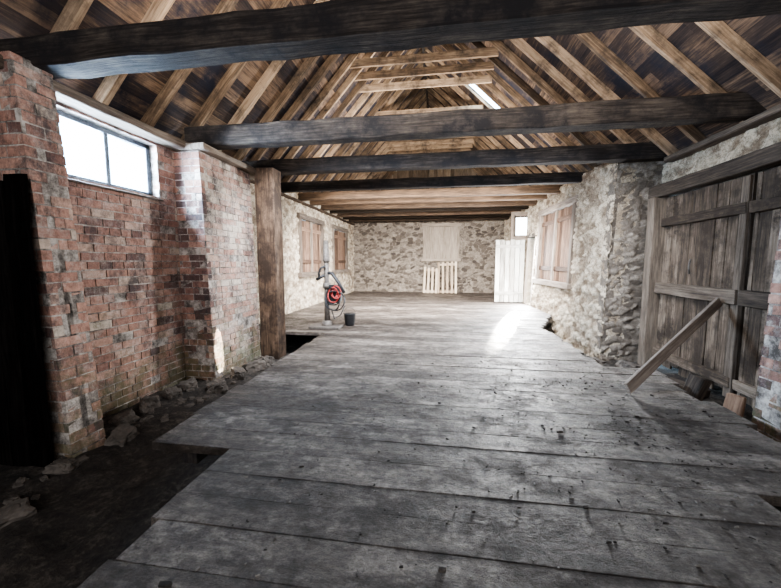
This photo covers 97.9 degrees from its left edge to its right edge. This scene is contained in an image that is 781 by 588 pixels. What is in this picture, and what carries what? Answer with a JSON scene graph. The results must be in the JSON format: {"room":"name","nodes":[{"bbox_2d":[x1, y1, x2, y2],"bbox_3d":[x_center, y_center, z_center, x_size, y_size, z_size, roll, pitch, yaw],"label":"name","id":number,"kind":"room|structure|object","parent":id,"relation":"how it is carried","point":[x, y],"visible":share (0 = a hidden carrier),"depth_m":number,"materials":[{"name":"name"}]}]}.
{"room":"farm building","nodes":[
{"label":"farm building","id":0,"kind":"room"},
{"bbox_2d":[0,51,353,458],"bbox_3d":[-3.335,-0.996,7.610,1.560,4.850,20.200,1,5,8],"label":"wall","id":1,"kind":"structure","parent":0,"point":[138,296],"depth_m":4.74,"materials":[{"name":"brick"}]},
{"bbox_2d":[0,174,52,467],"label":"door","id":2,"kind":"structure","parent":1,"relation":"in","point":[25,431],"depth_m":3.21,"materials":[{"name":"brown wood"}]},
{"bbox_2d":[0,54,187,148],"bbox_3d":[-3.615,-2.191,3.734,0.313,0.135,3.704,1,5,8],"label":"wall plate","id":3,"kind":"object","parent":1,"relation":"on","point":[65,95],"visible":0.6,"depth_m":4.21,"materials":[{"name":"brown wood"}]},
{"bbox_2d":[57,110,163,200],"bbox_3d":[-3.723,-1.727,4.181,0.270,0.828,1.970,1,5,8],"label":"window","id":4,"kind":"structure","parent":1,"relation":"in","point":[104,133],"depth_m":4.50,"materials":[{"name":"paint"}]},
{"bbox_2d":[172,142,255,179],"bbox_3d":[-3.071,-2.415,6.320,0.632,0.113,2.008,1,5,8],"label":"wall plate","id":5,"kind":"object","parent":1,"relation":"on","point":[203,147],"visible":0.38,"depth_m":5.73,"materials":[{"name":"brown wood"}]},
{"bbox_2d":[250,180,354,225],"bbox_3d":[-2.585,-3.034,12.382,0.209,0.080,9.608,1,5,8],"label":"wall plate","id":6,"kind":"object","parent":1,"relation":"on","point":[251,181],"visible":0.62,"depth_m":11.24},
{"bbox_2d":[310,194,547,205],"bbox_3d":[1.157,-3.070,11.011,8.009,0.214,0.215,1,5,8],"label":"tie beam","id":7,"kind":"structure","parent":6,"relation":"on","point":[509,197],"depth_m":10.90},
{"bbox_2d":[320,200,537,210],"bbox_3d":[1.302,-3.153,11.998,8.013,0.234,0.215,1,5,8],"label":"tie beam","id":8,"kind":"structure","parent":6,"relation":"on","point":[516,202],"depth_m":11.92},
{"bbox_2d":[337,210,520,216],"bbox_3d":[1.594,-3.340,13.968,8.013,0.234,0.215,1,5,8],"label":"tie beam","id":9,"kind":"structure","parent":6,"relation":"on","point":[483,212],"depth_m":13.92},
{"bbox_2d":[348,216,509,221],"bbox_3d":[1.858,-3.507,15.740,8.008,0.234,0.214,1,5,8],"label":"tie beam","id":10,"kind":"structure","parent":6,"relation":"on","point":[507,217],"depth_m":15.70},
{"bbox_2d":[330,206,528,213],"bbox_3d":[1.449,-3.256,12.982,8.010,0.214,0.214,1,5,8],"label":"tie beam","id":11,"kind":"structure","parent":6,"relation":"on","point":[494,207],"depth_m":12.86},
{"bbox_2d":[297,185,562,200],"bbox_3d":[1.010,-2.967,10.027,8.013,0.235,0.214,1,5,8],"label":"tie beam","id":12,"kind":"structure","parent":6,"relation":"on","point":[539,189],"depth_m":9.91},
{"bbox_2d":[281,171,588,192],"bbox_3d":[0.919,-2.856,8.742,8.011,0.258,0.238,1,5,8],"label":"tie beam","id":13,"kind":"structure","parent":6,"relation":"on","point":[555,178],"depth_m":8.62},
{"bbox_2d":[296,213,324,276],"bbox_3d":[-2.700,-1.619,11.670,0.224,1.992,2.303,1,5,8],"label":"window","id":14,"kind":"structure","parent":1,"relation":"in","point":[310,229],"depth_m":11.56,"materials":[{"name":"brown wood"}]},
{"bbox_2d":[302,220,320,271],"bbox_3d":[-2.753,-1.609,11.678,0.033,1.688,1.892,1,5,8],"label":"shutter","id":15,"kind":"object","parent":14,"relation":"attached to","point":[311,232],"depth_m":11.64,"materials":[{"name":"brown wood"}]},
{"bbox_2d":[331,224,349,273],"bbox_3d":[-2.218,-1.928,14.920,0.222,1.992,2.304,1,5,8],"label":"window","id":16,"kind":"structure","parent":1,"relation":"in","point":[339,238],"depth_m":14.96,"materials":[{"name":"brown wood"}]},
{"bbox_2d":[334,230,344,269],"bbox_3d":[-2.270,-1.916,14.929,0.031,1.689,1.892,1,5,8],"label":"shutter","id":17,"kind":"object","parent":16,"relation":"attached to","point":[339,236],"depth_m":15.00,"materials":[{"name":"brown wood"}]},
{"bbox_2d":[0,0,780,79],"bbox_3d":[0.443,-2.296,2.825,8.591,0.302,0.302,1,5,8],"label":"tie beam","id":18,"kind":"structure","parent":1,"relation":"attached to","point":[333,27],"depth_m":2.87,"materials":[{"name":"wood"}]},
{"bbox_2d":[343,214,510,218],"bbox_3d":[1.726,-3.433,14.853,8.012,0.215,0.215,1,5,8],"label":"tie beam","id":19,"kind":"structure","parent":1,"relation":"attached to","point":[487,215],"depth_m":14.79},
{"bbox_2d":[0,0,425,192],"bbox_3d":[-1.600,-4.837,6.938,4.115,4.521,20.500,1,5,8],"label":"ceiling","id":20,"kind":"structure","parent":0,"point":[137,92],"depth_m":5.36,"materials":[{"name":"wood"}]},
{"bbox_2d":[50,0,93,32],"bbox_3d":[-2.061,-4.439,3.292,4.111,4.509,0.095,1,5,9],"label":"rafter","id":21,"kind":"object","parent":20,"relation":"attached to","point":[73,13],"visible":0.29,"depth_m":3.61,"materials":[{"name":"brown wood"}]},
{"bbox_2d":[92,0,174,104],"bbox_3d":[-1.960,-4.501,3.980,4.116,4.506,0.104,1,5,8],"label":"rafter","id":22,"kind":"object","parent":20,"relation":"attached to","point":[158,9],"visible":0.4,"depth_m":4.33,"materials":[{"name":"brown wood"}]},
{"bbox_2d":[140,0,238,126],"bbox_3d":[-1.854,-4.573,4.688,4.123,4.505,0.108,1,5,8],"label":"rafter","id":23,"kind":"object","parent":20,"relation":"attached to","point":[154,112],"visible":0.49,"depth_m":5.01,"materials":[{"name":"brown wood"}]},
{"bbox_2d":[180,0,290,140],"bbox_3d":[-1.740,-4.635,5.427,4.113,4.503,0.094,1,5,9],"label":"rafter","id":24,"kind":"object","parent":20,"relation":"attached to","point":[235,69],"visible":0.48,"depth_m":5.69,"materials":[{"name":"brown wood"}]},
{"bbox_2d":[219,0,329,150],"bbox_3d":[-1.639,-4.705,6.129,4.114,4.512,0.092,1,5,9],"label":"rafter","id":25,"kind":"object","parent":20,"relation":"attached to","point":[274,67],"visible":0.38,"depth_m":6.32,"materials":[{"name":"brown wood"}]},
{"bbox_2d":[233,56,319,160],"bbox_3d":[-1.536,-4.770,6.827,4.124,4.510,0.102,1,5,8],"label":"rafter","id":26,"kind":"object","parent":20,"relation":"attached to","point":[309,62],"visible":0.41,"depth_m":6.96,"materials":[{"name":"brown wood"}]},
{"bbox_2d":[249,54,340,160],"bbox_3d":[-1.460,-4.823,7.341,4.126,4.509,0.096,1,5,8],"label":"rafter","id":27,"kind":"object","parent":20,"relation":"attached to","point":[329,62],"visible":0.41,"depth_m":7.41,"materials":[{"name":"brown wood"}]},
{"bbox_2d":[271,53,359,158],"bbox_3d":[-1.374,-4.877,7.927,4.108,4.504,0.076,1,5,9],"label":"rafter","id":28,"kind":"object","parent":20,"relation":"attached to","point":[351,58],"visible":0.39,"depth_m":7.94,"materials":[{"name":"brown wood"}]},
{"bbox_2d":[349,47,498,68],"bbox_3d":[0.678,-5.300,7.643,3.375,0.176,0.067,1,5,8],"label":"beam","id":29,"kind":"structure","parent":28,"relation":"attached to","point":[485,52],"depth_m":7.60,"materials":[{"name":"brown wood"}]},
{"bbox_2d":[284,52,375,158],"bbox_3d":[-1.297,-4.923,8.411,4.118,4.509,0.075,1,5,8],"label":"rafter","id":30,"kind":"object","parent":20,"relation":"attached to","point":[352,76],"visible":0.37,"depth_m":8.39,"materials":[{"name":"brown wood"}]},
{"bbox_2d":[281,51,390,181],"bbox_3d":[-1.214,-4.977,8.975,4.106,4.509,0.079,1,5,8],"label":"rafter","id":31,"kind":"object","parent":20,"relation":"attached to","point":[360,84],"visible":0.35,"depth_m":8.95,"materials":[{"name":"brown wood"}]},
{"bbox_2d":[291,50,404,193],"bbox_3d":[-1.136,-5.032,9.542,4.106,4.509,0.075,1,5,9],"label":"rafter","id":32,"kind":"object","parent":20,"relation":"attached to","point":[365,95],"visible":0.36,"depth_m":9.47,"materials":[{"name":"brown wood"}]},
{"bbox_2d":[298,48,417,192],"bbox_3d":[-1.051,-5.083,10.071,4.113,4.503,0.080,1,5,8],"label":"rafter","id":33,"kind":"object","parent":20,"relation":"attached to","point":[376,95],"visible":0.36,"depth_m":9.95,"materials":[{"name":"brown wood"}]},
{"bbox_2d":[306,48,425,192],"bbox_3d":[-0.976,-5.131,10.615,4.110,4.515,0.073,1,5,9],"label":"rafter","id":34,"kind":"object","parent":20,"relation":"attached to","point":[387,94],"visible":0.35,"depth_m":10.44,"materials":[{"name":"brown wood"}]},
{"bbox_2d":[374,105,482,115],"bbox_3d":[1.079,-5.549,10.350,3.387,0.174,0.063,1,5,8],"label":"beam","id":35,"kind":"structure","parent":34,"relation":"attached to","point":[410,111],"depth_m":10.32,"materials":[{"name":"brown wood"}]},
{"bbox_2d":[317,76,422,205],"bbox_3d":[-0.806,-5.232,11.708,4.114,4.509,0.075,1,5,9],"label":"rafter","id":36,"kind":"object","parent":20,"relation":"attached to","point":[405,94],"visible":0.32,"depth_m":11.44,"materials":[{"name":"brown wood"}]},
{"bbox_2d":[324,63,422,180],"bbox_3d":[-0.891,-5.178,11.139,4.115,4.511,0.071,1,5,8],"label":"rafter","id":37,"kind":"object","parent":20,"relation":"attached to","point":[397,93],"visible":0.28,"depth_m":10.92,"materials":[{"name":"brown wood"}]},
{"bbox_2d":[332,78,427,191],"bbox_3d":[-0.739,-5.288,12.227,4.114,4.500,0.074,1,5,8],"label":"rafter","id":38,"kind":"object","parent":20,"relation":"attached to","point":[411,96],"visible":0.3,"depth_m":11.94,"materials":[{"name":"brown wood"}]},
{"bbox_2d":[338,88,427,191],"bbox_3d":[-0.649,-5.337,12.781,4.109,4.513,0.074,1,5,9],"label":"rafter","id":39,"kind":"object","parent":20,"relation":"attached to","point":[420,94],"visible":0.33,"depth_m":12.43,"materials":[{"name":"brown wood"}]},
{"bbox_2d":[385,136,474,141],"bbox_3d":[1.397,-5.772,12.518,3.347,0.177,0.068,1,5,8],"label":"beam","id":40,"kind":"structure","parent":39,"relation":"attached to","point":[466,136],"depth_m":12.51,"materials":[{"name":"brown wood"}]},
{"bbox_2d":[362,141,407,190],"bbox_3d":[-0.335,-5.540,14.944,4.111,4.513,0.082,1,5,8],"label":"rafter","id":41,"kind":"object","parent":20,"relation":"attached to","point":[377,174],"visible":0.04,"depth_m":14.99,"materials":[{"name":"brown wood"}]},
{"bbox_2d":[354,93,428,179],"bbox_3d":[-0.570,-5.387,13.343,4.111,4.506,0.075,1,5,9],"label":"rafter","id":42,"kind":"object","parent":20,"relation":"attached to","point":[421,101],"visible":0.23,"depth_m":13.22,"materials":[{"name":"brown wood"}]},
{"bbox_2d":[386,138,473,147],"bbox_3d":[1.480,-5.802,13.059,3.393,0.176,0.064,1,5,8],"label":"beam","id":43,"kind":"structure","parent":42,"relation":"attached to","point":[468,140],"depth_m":13.02,"materials":[{"name":"brown wood"}]},
{"bbox_2d":[361,100,429,178],"bbox_3d":[-0.494,-5.441,13.850,4.127,4.504,0.084,1,5,8],"label":"rafter","id":44,"kind":"object","parent":20,"relation":"attached to","point":[424,105],"visible":0.22,"depth_m":13.73,"materials":[{"name":"brown wood"}]},
{"bbox_2d":[367,106,429,178],"bbox_3d":[-0.409,-5.492,14.414,4.119,4.510,0.076,1,5,9],"label":"rafter","id":45,"kind":"object","parent":20,"relation":"attached to","point":[372,174],"visible":0.1,"depth_m":14.47,"materials":[{"name":"brown wood"}]},
{"bbox_2d":[392,148,470,153],"bbox_3d":[1.641,-5.939,14.141,3.324,0.175,0.067,1,5,8],"label":"beam","id":46,"kind":"structure","parent":45,"relation":"attached to","point":[457,149],"depth_m":14.10,"materials":[{"name":"brown wood"}]},
{"bbox_2d":[0,335,780,587],"bbox_3d":[1.027,1.178,7.168,10.380,0.537,20.400,1,5,8],"label":"ground","id":47,"kind":"structure","parent":0,"point":[87,516],"depth_m":2.96,"materials":[{"name":"soil"}]},
{"bbox_2d":[3,495,20,504],"bbox_3d":[-3.145,1.720,2.825,0.083,0.068,0.085,0,5,-1],"label":"rock","id":48,"kind":"object","parent":47,"relation":"on","point":[11,499],"visible":0.65,"depth_m":2.80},
{"bbox_2d":[0,497,36,528],"bbox_3d":[-3.016,1.760,2.652,0.247,0.166,0.338,4,7,34],"label":"rock","id":49,"kind":"object","parent":47,"relation":"on","point":[19,509],"visible":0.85,"depth_m":2.68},
{"bbox_2d":[12,477,29,487],"bbox_3d":[-3.333,1.704,3.060,0.078,0.072,0.122,-2,6,-21],"label":"rock","id":50,"kind":"object","parent":47,"relation":"on","point":[20,481],"visible":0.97,"depth_m":3.05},
{"bbox_2d":[42,458,79,473],"bbox_3d":[-3.176,1.682,3.303,0.252,0.168,0.202,0,5,-1],"label":"rock","id":51,"kind":"object","parent":47,"relation":"on","point":[67,465],"visible":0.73,"depth_m":3.23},
{"bbox_2d":[75,455,88,464],"bbox_3d":[-3.107,1.671,3.410,0.081,0.059,0.118,1,6,11],"label":"rock","id":52,"kind":"object","parent":47,"relation":"on","point":[83,458],"visible":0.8,"depth_m":3.41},
{"bbox_2d":[104,422,139,446],"bbox_3d":[-3.046,1.618,3.866,0.258,0.235,0.280,-1,5,-7],"label":"rock","id":53,"kind":"object","parent":47,"relation":"on","point":[123,433],"visible":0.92,"depth_m":3.81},
{"bbox_2d":[108,408,139,425],"bbox_3d":[-3.386,1.611,4.315,0.262,0.259,0.300,2,6,21],"label":"rock","id":54,"kind":"object","parent":47,"relation":"on","point":[129,415],"visible":0.6,"depth_m":4.28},
{"bbox_2d":[139,395,160,413],"bbox_3d":[-3.323,1.523,4.689,0.252,0.259,0.339,-4,7,-39],"label":"rock","id":55,"kind":"object","parent":47,"relation":"on","point":[146,403],"visible":0.84,"depth_m":4.60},
{"bbox_2d":[160,386,182,398],"bbox_3d":[-3.249,1.497,5.044,0.278,0.214,0.235,2,6,18],"label":"rock","id":56,"kind":"object","parent":47,"relation":"on","point":[170,393],"visible":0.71,"depth_m":4.99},
{"bbox_2d":[177,377,197,391],"bbox_3d":[-3.222,1.481,5.388,0.309,0.260,0.261,-5,7,-42],"label":"rock","id":57,"kind":"object","parent":47,"relation":"on","point":[192,382],"visible":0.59,"depth_m":5.33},
{"bbox_2d":[206,378,228,392],"bbox_3d":[-2.763,1.511,5.424,0.314,0.286,0.417,-3,6,-32],"label":"rock","id":58,"kind":"object","parent":47,"relation":"on","point":[217,385],"visible":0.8,"depth_m":5.30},
{"bbox_2d":[230,366,245,379],"bbox_3d":[-2.685,1.433,5.965,0.286,0.296,0.342,-2,6,-19],"label":"rock","id":59,"kind":"object","parent":47,"relation":"on","point":[236,373],"visible":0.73,"depth_m":5.86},
{"bbox_2d":[242,358,267,372],"bbox_3d":[-2.572,1.408,6.457,0.446,0.308,0.310,-5,7,-41],"label":"rock","id":60,"kind":"object","parent":47,"relation":"on","point":[258,365],"visible":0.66,"depth_m":6.37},
{"bbox_2d":[256,355,275,367],"bbox_3d":[-2.472,1.373,6.787,0.378,0.322,0.278,3,6,32],"label":"rock","id":61,"kind":"object","parent":47,"relation":"on","point":[270,360],"visible":0.44,"depth_m":6.69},
{"bbox_2d":[254,167,285,359],"bbox_3d":[-2.504,-0.560,7.121,0.411,3.976,0.370,1,5,8],"label":"post","id":62,"kind":"object","parent":47,"relation":"on","point":[268,203],"visible":0.9,"depth_m":6.97,"materials":[{"name":"brown wood"}]},
{"bbox_2d":[587,356,605,365],"bbox_3d":[3.928,1.337,6.536,0.359,0.271,0.297,4,7,39],"label":"rock","id":63,"kind":"object","parent":47,"relation":"on","point":[601,362],"visible":0.3,"depth_m":6.42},
{"bbox_2d":[615,360,641,367],"bbox_3d":[4.335,1.360,6.174,0.436,0.305,0.352,-2,6,-24],"label":"rock","id":64,"kind":"object","parent":47,"relation":"on","point":[620,363],"visible":0.48,"depth_m":6.09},
{"bbox_2d":[637,197,668,365],"bbox_3d":[4.969,-0.172,6.454,0.264,3.242,0.213,1,5,8],"label":"post","id":65,"kind":"object","parent":47,"relation":"on","point":[657,206],"visible":0.79,"depth_m":6.38,"materials":[{"name":"brown wood"}]},
{"bbox_2d":[652,172,758,396],"bbox_3d":[4.862,-0.131,5.472,0.188,3.099,1.774,1,5,8],"label":"door","id":66,"kind":"structure","parent":65,"relation":"attached to","point":[709,229],"depth_m":5.19,"materials":[{"name":"brown wood"}]},
{"bbox_2d":[669,377,710,396],"bbox_3d":[4.248,1.356,4.929,0.308,0.139,0.504,-2,6,-20],"label":"wood block","id":67,"kind":"object","parent":47,"relation":"on","point":[682,383],"visible":0.26,"depth_m":4.94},
{"bbox_2d":[683,373,711,400],"bbox_3d":[3.792,1.187,4.240,0.215,0.373,0.239,-1,5,-7],"label":"wood block","id":68,"kind":"object","parent":47,"relation":"on","point":[696,386],"visible":0.64,"depth_m":4.17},
{"bbox_2d":[723,393,746,416],"bbox_3d":[3.855,1.280,3.818,0.114,0.306,0.177,-2,6,-21],"label":"wood block","id":69,"kind":"object","parent":47,"relation":"on","point":[736,403],"visible":0.56,"depth_m":3.78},
{"bbox_2d":[77,291,780,587],"bbox_3d":[0.510,0.916,7.818,7.704,0.304,18.718,1,5,8],"label":"floor","id":70,"kind":"structure","parent":0,"point":[237,426],"depth_m":2.42,"materials":[{"name":"wood"}]},
{"bbox_2d":[308,240,344,329],"bbox_3d":[-1.401,-0.218,7.731,0.833,1.980,0.480,1,5,8],"label":"pump","id":71,"kind":"object","parent":70,"relation":"on","point":[333,294],"visible":1,"depth_m":7.66,"materials":[{"name":"grey metal"}]},
{"bbox_2d":[343,307,355,325],"bbox_3d":[-0.965,0.526,8.062,0.300,0.435,0.290,1,5,8],"label":"bucket","id":72,"kind":"object","parent":70,"relation":"on","point":[349,317],"visible":1,"depth_m":7.98,"materials":[{"name":"black plastic"}]},
{"bbox_2d":[423,267,437,292],"bbox_3d":[1.933,-0.671,16.477,0.738,1.291,0.354,0,5,3],"label":"pallet","id":73,"kind":"object","parent":70,"relation":"on","point":[433,270],"visible":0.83,"depth_m":16.44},
{"bbox_2d":[437,262,456,292],"bbox_3d":[2.738,-0.793,16.381,0.976,1.532,0.418,1,6,15],"label":"pallet","id":74,"kind":"object","parent":70,"relation":"on","point":[447,264],"visible":0.94,"depth_m":16.34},
{"bbox_2d":[158,343,780,587],"bbox_3d":[1.131,1.185,3.314,4.322,0.023,5.423,1,5,8],"label":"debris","id":75,"kind":"object","parent":70,"relation":"on","point":[440,569],"visible":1,"depth_m":2.43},
{"bbox_2d":[624,297,721,393],"bbox_3d":[3.674,0.590,4.341,2.278,0.996,0.074,-3,6,-28],"label":"brace","id":76,"kind":"object","parent":70,"relation":"on","point":[668,349],"visible":1,"depth_m":4.24,"materials":[{"name":"brown wood"}]},
{"bbox_2d":[353,139,504,292],"bbox_3d":[2.505,-4.061,16.657,10.400,9.250,0.502,1,5,8],"label":"wall","id":77,"kind":"structure","parent":0,"point":[388,256],"depth_m":16.84,"materials":[{"name":"stone"}]},
{"bbox_2d":[421,223,461,260],"bbox_3d":[2.472,-2.511,16.576,1.903,1.841,0.223,1,5,8],"label":"window","id":78,"kind":"structure","parent":77,"relation":"in","point":[437,246],"depth_m":16.50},
{"bbox_2d":[426,226,456,258],"bbox_3d":[2.464,-2.495,16.522,1.501,1.542,0.034,1,5,8],"label":"shutter","id":79,"kind":"object","parent":78,"relation":"attached to","point":[438,245],"depth_m":16.51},
{"bbox_2d":[425,14,780,185],"bbox_3d":[3.120,-4.486,6.271,5.422,5.102,20.500,1,5,8],"label":"ceiling","id":80,"kind":"structure","parent":0,"point":[763,33],"depth_m":5.21,"materials":[{"name":"wood"}]},
{"bbox_2d":[429,105,502,174],"bbox_3d":[4.032,-5.254,13.745,5.149,4.851,0.068,1,5,9],"label":"rafter","id":81,"kind":"object","parent":80,"relation":"attached to","point":[495,169],"visible":0.1,"depth_m":13.72,"materials":[{"name":"brown wood"}]},
{"bbox_2d":[440,139,494,186],"bbox_3d":[4.348,-5.464,15.930,5.148,4.857,0.074,1,5,8],"label":"rafter","id":82,"kind":"object","parent":80,"relation":"attached to","point":[476,171],"visible":0.05,"depth_m":15.92,"materials":[{"name":"brown wood"}]},
{"bbox_2d":[445,139,500,186],"bbox_3d":[4.266,-5.410,15.387,5.142,4.849,0.076,1,5,8],"label":"rafter","id":83,"kind":"object","parent":80,"relation":"attached to","point":[480,170],"visible":0.08,"depth_m":15.37,"materials":[{"name":"brown wood"}]},
{"bbox_2d":[426,99,522,185],"bbox_3d":[3.945,-5.207,13.222,5.151,4.856,0.076,1,5,8],"label":"rafter","id":84,"kind":"object","parent":80,"relation":"attached to","point":[430,103],"visible":0.22,"depth_m":13.22,"materials":[{"name":"brown wood"}]},
{"bbox_2d":[388,144,472,151],"bbox_3d":[1.560,-5.867,13.601,3.365,0.176,0.066,1,5,8],"label":"beam","id":85,"kind":"structure","parent":84,"relation":"attached to","point":[451,146],"depth_m":13.57,"materials":[{"name":"brown wood"}]},
{"bbox_2d":[184,92,766,149],"bbox_3d":[0.786,-2.536,5.101,8.416,0.332,0.272,1,5,8],"label":"tie beam","id":86,"kind":"structure","parent":80,"relation":"attached to","point":[635,113],"depth_m":4.91,"materials":[{"name":"wood"}]},
{"bbox_2d":[428,92,528,185],"bbox_3d":[3.872,-5.157,12.700,5.151,4.854,0.070,1,5,8],"label":"rafter","id":87,"kind":"object","parent":80,"relation":"attached to","point":[476,139],"visible":0.28,"depth_m":12.70,"materials":[{"name":"brown wood"}]},
{"bbox_2d":[427,77,531,173],"bbox_3d":[3.707,-5.052,11.609,5.155,4.849,0.068,1,5,8],"label":"rafter","id":88,"kind":"object","parent":80,"relation":"attached to","point":[442,93],"visible":0.28,"depth_m":11.64,"materials":[{"name":"brown wood"}]},
{"bbox_2d":[427,88,536,185],"bbox_3d":[3.781,-5.105,12.107,5.151,4.856,0.068,1,5,9],"label":"rafter","id":89,"kind":"object","parent":80,"relation":"attached to","point":[485,140],"visible":0.22,"depth_m":12.12,"materials":[{"name":"brown wood"}]},
{"bbox_2d":[456,138,507,186],"bbox_3d":[4.110,-5.308,14.308,5.145,4.845,0.071,1,5,8],"label":"rafter","id":90,"kind":"object","parent":80,"relation":"attached to","point":[489,169],"visible":0.06,"depth_m":14.27,"materials":[{"name":"brown wood"}]},
{"bbox_2d":[428,75,540,172],"bbox_3d":[3.621,-5.005,11.048,5.148,4.859,0.071,1,5,8],"label":"rafter","id":91,"kind":"object","parent":80,"relation":"attached to","point":[446,89],"visible":0.31,"depth_m":11.08,"materials":[{"name":"brown wood"}]},
{"bbox_2d":[424,47,561,171],"bbox_3d":[3.492,-4.930,9.959,5.095,4.796,0.070,1,5,8],"label":"rafter","id":92,"kind":"object","parent":80,"relation":"attached to","point":[521,136],"visible":0.35,"depth_m":9.97,"materials":[{"name":"brown wood"}]},
{"bbox_2d":[425,62,563,184],"bbox_3d":[3.542,-4.949,10.492,5.153,4.854,0.070,1,5,9],"label":"rafter","id":93,"kind":"object","parent":80,"relation":"attached to","point":[456,89],"visible":0.3,"depth_m":10.53,"materials":[{"name":"brown wood"}]},
{"bbox_2d":[433,46,574,171],"bbox_3d":[3.412,-4.876,9.417,5.097,4.796,0.069,1,5,8],"label":"rafter","id":94,"kind":"object","parent":80,"relation":"attached to","point":[437,48],"visible":0.31,"depth_m":9.43,"materials":[{"name":"brown wood"}]},
{"bbox_2d":[441,44,587,171],"bbox_3d":[3.308,-4.798,8.887,5.153,4.862,0.076,1,5,8],"label":"rafter","id":95,"kind":"object","parent":80,"relation":"attached to","point":[447,47],"visible":0.26,"depth_m":8.88,"materials":[{"name":"brown wood"}]},
{"bbox_2d":[454,43,597,169],"bbox_3d":[3.224,-4.747,8.357,5.150,4.858,0.069,1,5,8],"label":"rafter","id":96,"kind":"object","parent":80,"relation":"attached to","point":[500,81],"visible":0.36,"depth_m":8.35,"materials":[{"name":"brown wood"}]},
{"bbox_2d":[359,75,491,92],"bbox_3d":[0.839,-5.386,8.727,3.407,0.175,0.065,1,5,8],"label":"beam","id":97,"kind":"structure","parent":96,"relation":"attached to","point":[483,79],"depth_m":8.69,"materials":[{"name":"brown wood"}]},
{"bbox_2d":[469,42,593,144],"bbox_3d":[3.143,-4.699,7.816,5.156,4.861,0.068,1,5,8],"label":"rafter","id":98,"kind":"object","parent":80,"relation":"attached to","point":[498,63],"visible":0.39,"depth_m":7.80,"materials":[{"name":"brown wood"}]},
{"bbox_2d":[354,61,493,80],"bbox_3d":[0.757,-5.356,8.184,3.363,0.176,0.068,1,5,8],"label":"beam","id":99,"kind":"structure","parent":98,"relation":"attached to","point":[479,66],"depth_m":8.15,"materials":[{"name":"brown wood"}]},
{"bbox_2d":[489,40,613,143],"bbox_3d":[3.069,-4.645,7.271,5.149,4.863,0.067,1,5,8],"label":"rafter","id":100,"kind":"object","parent":80,"relation":"attached to","point":[499,45],"visible":0.4,"depth_m":7.25,"materials":[{"name":"brown wood"}]},
{"bbox_2d":[509,38,636,143],"bbox_3d":[2.987,-4.596,6.742,5.161,4.864,0.083,1,5,8],"label":"rafter","id":101,"kind":"object","parent":80,"relation":"attached to","point":[578,95],"visible":0.41,"depth_m":6.70,"materials":[{"name":"brown wood"}]},
{"bbox_2d":[534,36,678,162],"bbox_3d":[2.902,-4.537,6.175,5.159,4.852,0.091,1,5,8],"label":"rafter","id":102,"kind":"object","parent":80,"relation":"attached to","point":[591,80],"visible":0.5,"depth_m":6.10,"materials":[{"name":"brown wood"}]},
{"bbox_2d":[574,32,706,150],"bbox_3d":[2.802,-4.482,5.501,5.162,4.858,0.084,1,5,8],"label":"rafter","id":103,"kind":"object","parent":80,"relation":"attached to","point":[589,39],"visible":0.49,"depth_m":5.42,"materials":[{"name":"brown wood"}]},
{"bbox_2d":[628,25,752,130],"bbox_3d":[2.693,-4.407,4.736,5.154,4.852,0.086,1,5,9],"label":"rafter","id":104,"kind":"object","parent":80,"relation":"attached to","point":[651,36],"visible":0.52,"depth_m":4.63,"materials":[{"name":"brown wood"}]},
{"bbox_2d":[694,21,780,97],"bbox_3d":[2.592,-4.343,4.078,5.158,4.841,0.082,1,5,8],"label":"rafter","id":105,"kind":"object","parent":80,"relation":"attached to","point":[746,54],"visible":0.75,"depth_m":3.98,"materials":[{"name":"brown wood"}]},
{"bbox_2d":[503,118,780,442],"bbox_3d":[4.955,-0.881,6.393,1.710,4.850,20.248,1,5,7],"label":"wall","id":106,"kind":"structure","parent":0,"point":[599,316],"depth_m":6.75,"materials":[{"name":"stone"}]},
{"bbox_2d":[242,142,666,175],"bbox_3d":[1.042,-2.675,6.828,8.614,0.302,0.271,1,5,8],"label":"tie beam","id":107,"kind":"structure","parent":106,"relation":"attached to","point":[643,151],"depth_m":6.63,"materials":[{"name":"wood"}]},
{"bbox_2d":[494,233,536,305],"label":"door","id":108,"kind":"structure","parent":106,"relation":"in","point":[512,250],"depth_m":12.38,"materials":[{"name":"white wood"}]},
{"bbox_2d":[510,212,526,240],"bbox_3d":[4.649,-2.450,12.314,0.550,1.040,0.080,1,5,8],"label":"window","id":109,"kind":"structure","parent":106,"relation":"in","point":[518,219],"depth_m":12.30,"materials":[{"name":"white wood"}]},
{"bbox_2d":[532,195,579,288],"bbox_3d":[4.660,-1.382,9.684,0.288,2.293,2.805,1,5,6],"label":"window","id":110,"kind":"structure","parent":106,"relation":"in","point":[557,222],"depth_m":9.54,"materials":[{"name":"brown wood"}]},
{"bbox_2d":[539,205,571,282],"bbox_3d":[4.713,-1.371,9.680,0.092,1.991,2.395,1,5,6],"label":"shutter","id":111,"kind":"object","parent":110,"relation":"attached to","point":[555,224],"depth_m":9.62,"materials":[{"name":"brown wood"}]},
{"bbox_2d":[648,142,780,198],"bbox_3d":[4.734,-1.708,4.366,0.264,0.234,4.313,1,5,8],"label":"lintel","id":112,"kind":"object","parent":106,"relation":"attached to","point":[768,157],"visible":0.91,"depth_m":4.79,"materials":[{"name":"brown wood"}]},
{"bbox_2d":[664,104,780,162],"bbox_3d":[4.757,-2.208,3.961,0.309,0.100,4.405,1,5,8],"label":"wall plate","id":113,"kind":"object","parent":106,"relation":"on","point":[773,113],"visible":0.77,"depth_m":4.81,"materials":[{"name":"brown wood"}]},
{"bbox_2d":[732,166,780,407],"bbox_3d":[4.597,0.042,3.690,0.188,3.108,1.795,1,5,8],"label":"door","id":114,"kind":"structure","parent":106,"relation":"in","point":[766,207],"depth_m":4.38,"materials":[{"name":"brown wood"}]},
{"bbox_3d":[-0.453,-2.200,-3.288,10.400,9.200,0.200,1,5,8],"label":"wall","id":115,"kind":"structure","parent":0,"visible":0},
{"bbox_2d":[422,48,428,107],"bbox_3d":[0.429,-6.862,6.396,0.066,0.225,20.004,1,5,8],"label":"board","id":116,"kind":"object","parent":115,"relation":"attached to","point":[424,65],"visible":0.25,"depth_m":12.10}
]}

